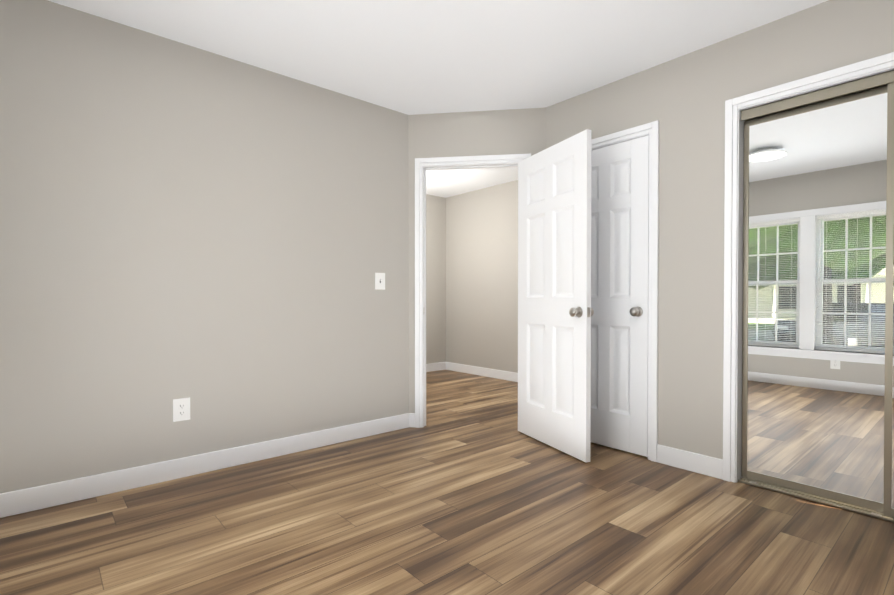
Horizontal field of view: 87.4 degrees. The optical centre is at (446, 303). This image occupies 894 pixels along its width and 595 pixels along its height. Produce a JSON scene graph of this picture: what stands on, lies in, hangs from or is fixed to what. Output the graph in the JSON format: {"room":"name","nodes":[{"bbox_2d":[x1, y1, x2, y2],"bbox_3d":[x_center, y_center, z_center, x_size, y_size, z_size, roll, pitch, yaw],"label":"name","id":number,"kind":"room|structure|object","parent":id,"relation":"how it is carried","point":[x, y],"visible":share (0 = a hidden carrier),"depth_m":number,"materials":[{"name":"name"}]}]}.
{"room":"empty bedroom","nodes":[
{"label":"empty bedroom","id":0,"kind":"room"},
{"bbox_2d":[0,0,408,492],"bbox_3d":[-1.474,-0.244,2.747,3.120,2.455,0.115,-1,1,-41],"label":"wall","id":1,"kind":"structure","parent":0,"point":[220,241],"depth_m":2.63,"materials":[{"name":"paint"}]},
{"bbox_2d":[173,397,189,421],"bbox_3d":[-1.502,0.600,2.650,0.086,0.126,0.008,-1,1,-41],"label":"electrical outlet","id":2,"kind":"object","parent":1,"relation":"attached to","point":[181,409],"visible":1,"depth_m":2.65,"materials":[{"name":"white plastic"}]},
{"bbox_2d":[0,413,408,517],"bbox_3d":[-1.393,0.928,2.744,2.904,0.112,0.014,-1,1,-41],"label":"baseboard","id":3,"kind":"structure","parent":1,"relation":"attached to","point":[42,496],"depth_m":2.63,"materials":[{"name":"paint"}]},
{"bbox_2d":[375,273,384,289],"bbox_3d":[-0.498,-0.170,3.508,0.086,0.126,0.013,-1,1,-41],"label":"light switch","id":4,"kind":"object","parent":1,"relation":"attached to","point":[379,281],"visible":1,"depth_m":3.50,"materials":[{"name":"white plastic"}]},
{"bbox_2d":[426,194,445,363],"bbox_3d":[-1.215,-0.275,5.736,3.305,2.455,0.115,-1,1,-41],"label":"wall","id":5,"kind":"structure","parent":0,"point":[435,279],"depth_m":6.58,"materials":[{"name":"paint"}]},
{"bbox_2d":[426,362,445,371],"bbox_3d":[-1.216,0.897,5.662,3.190,0.112,0.014,-1,1,-41],"label":"baseboard","id":6,"kind":"structure","parent":5,"relation":"attached to","point":[430,367],"depth_m":6.57,"materials":[{"name":"paint"}]},
{"bbox_2d":[48,0,827,197],"bbox_3d":[0.165,-1.501,2.681,5.570,0.060,6.890,-1,1,-41],"label":"ceiling","id":7,"kind":"structure","parent":0,"point":[412,57],"depth_m":2.60,"materials":[{"name":"paint"}]},
{"bbox_2d":[0,370,893,594],"bbox_3d":[0.165,1.009,2.708,5.570,0.050,6.890,-1,1,-41],"label":"floor","id":8,"kind":"structure","parent":0,"point":[469,488],"depth_m":2.05,"materials":[{"name":"brown wood"}]},
{"bbox_2d":[408,108,545,412],"bbox_3d":[0.230,-0.254,3.671,1.259,2.455,0.115,0,1,8],"label":"wall","id":9,"kind":"structure","parent":0,"point":[498,132],"depth_m":3.62,"materials":[{"name":"paint"}]},
{"bbox_2d":[409,413,414,427],"bbox_3d":[0.221,0.918,3.619,1.047,0.112,0.014,0,1,8],"label":"baseboard","id":10,"kind":"structure","parent":9,"relation":"attached to","point":[411,419],"depth_m":3.68,"materials":[{"name":"paint"}]},
{"bbox_2d":[415,153,530,427],"bbox_3d":[0.202,-0.081,3.676,0.896,2.110,0.151,0,1,8],"label":"door frame","id":11,"kind":"structure","parent":9,"relation":"attached to","point":[420,163],"depth_m":3.66,"materials":[{"name":"paint"}]},
{"bbox_2d":[518,129,593,461],"bbox_3d":[0.707,-0.048,3.205,0.166,2.030,0.770,0,1,-24],"label":"entry door","id":12,"kind":"structure","parent":9,"relation":"in","point":[555,311],"depth_m":3.12,"materials":[{"name":"paint"}]},
{"bbox_2d":[446,180,517,372],"bbox_3d":[0.986,-0.274,5.630,0.115,2.455,3.155,-1,1,-41],"label":"wall","id":13,"kind":"structure","parent":0,"point":[481,277],"depth_m":6.13,"materials":[{"name":"paint"}]},
{"bbox_2d":[446,362,517,381],"bbox_3d":[0.941,0.898,5.593,0.018,0.112,2.880,-1,1,-41],"label":"baseboard","id":14,"kind":"structure","parent":13,"relation":"attached to","point":[491,373],"depth_m":6.12,"materials":[{"name":"paint"}]},
{"bbox_2d":[546,0,893,458],"bbox_3d":[1.730,-0.241,2.495,0.115,2.455,2.970,-1,1,-41],"label":"wall","id":15,"kind":"structure","parent":0,"point":[682,99],"depth_m":2.72,"materials":[{"name":"paint"}]},
{"bbox_2d":[590,135,648,456],"bbox_3d":[1.056,-0.048,3.170,0.100,2.030,0.610,-1,1,-41],"label":"closet door","id":16,"kind":"structure","parent":15,"relation":"in","point":[619,274],"depth_m":3.09,"materials":[{"name":"paint"}]},
{"bbox_2d":[591,120,658,461],"bbox_3d":[1.108,-0.053,3.215,0.115,2.063,0.652,-1,1,-41],"label":"door frame","id":17,"kind":"structure","parent":15,"relation":"attached to","point":[620,142],"depth_m":3.03,"materials":[{"name":"paint"}]},
{"bbox_2d":[657,444,722,479],"bbox_3d":[1.662,0.930,2.487,0.014,0.112,2.799,-1,1,-41],"label":"baseboard","id":18,"kind":"structure","parent":15,"relation":"attached to","point":[693,462],"depth_m":2.75,"materials":[{"name":"paint"}]},
{"bbox_2d":[723,52,893,482],"bbox_3d":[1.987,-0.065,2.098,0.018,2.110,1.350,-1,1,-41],"label":"door frame","id":19,"kind":"structure","parent":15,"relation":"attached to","point":[867,66],"depth_m":2.57,"materials":[{"name":"paint"}]},
{"bbox_2d":[738,70,893,522],"bbox_3d":[2.039,-0.033,2.143,0.082,2.045,1.220,-1,1,-41],"label":"track","id":20,"kind":"object","parent":15,"relation":"attached to","point":[879,80],"visible":0.92,"depth_m":2.32,"materials":[{"name":"beige metal"}]},
{"bbox_2d":[741,86,887,512],"bbox_3d":[1.861,-0.016,2.378,0.020,1.983,0.628,-1,1,-41],"label":"mirror door","id":21,"kind":"structure","parent":20,"relation":"attached to","point":[814,274],"depth_m":2.36,"materials":[{"name":"clear mirror"}]},
{"bbox_2d":[883,82,893,518],"bbox_3d":[2.218,-0.011,1.909,0.020,1.983,0.628,-1,1,-41],"label":"mirror door","id":22,"kind":"structure","parent":20,"relation":"attached to","point":[888,503],"depth_m":2.13,"materials":[{"name":"beige metal"}]}
]}

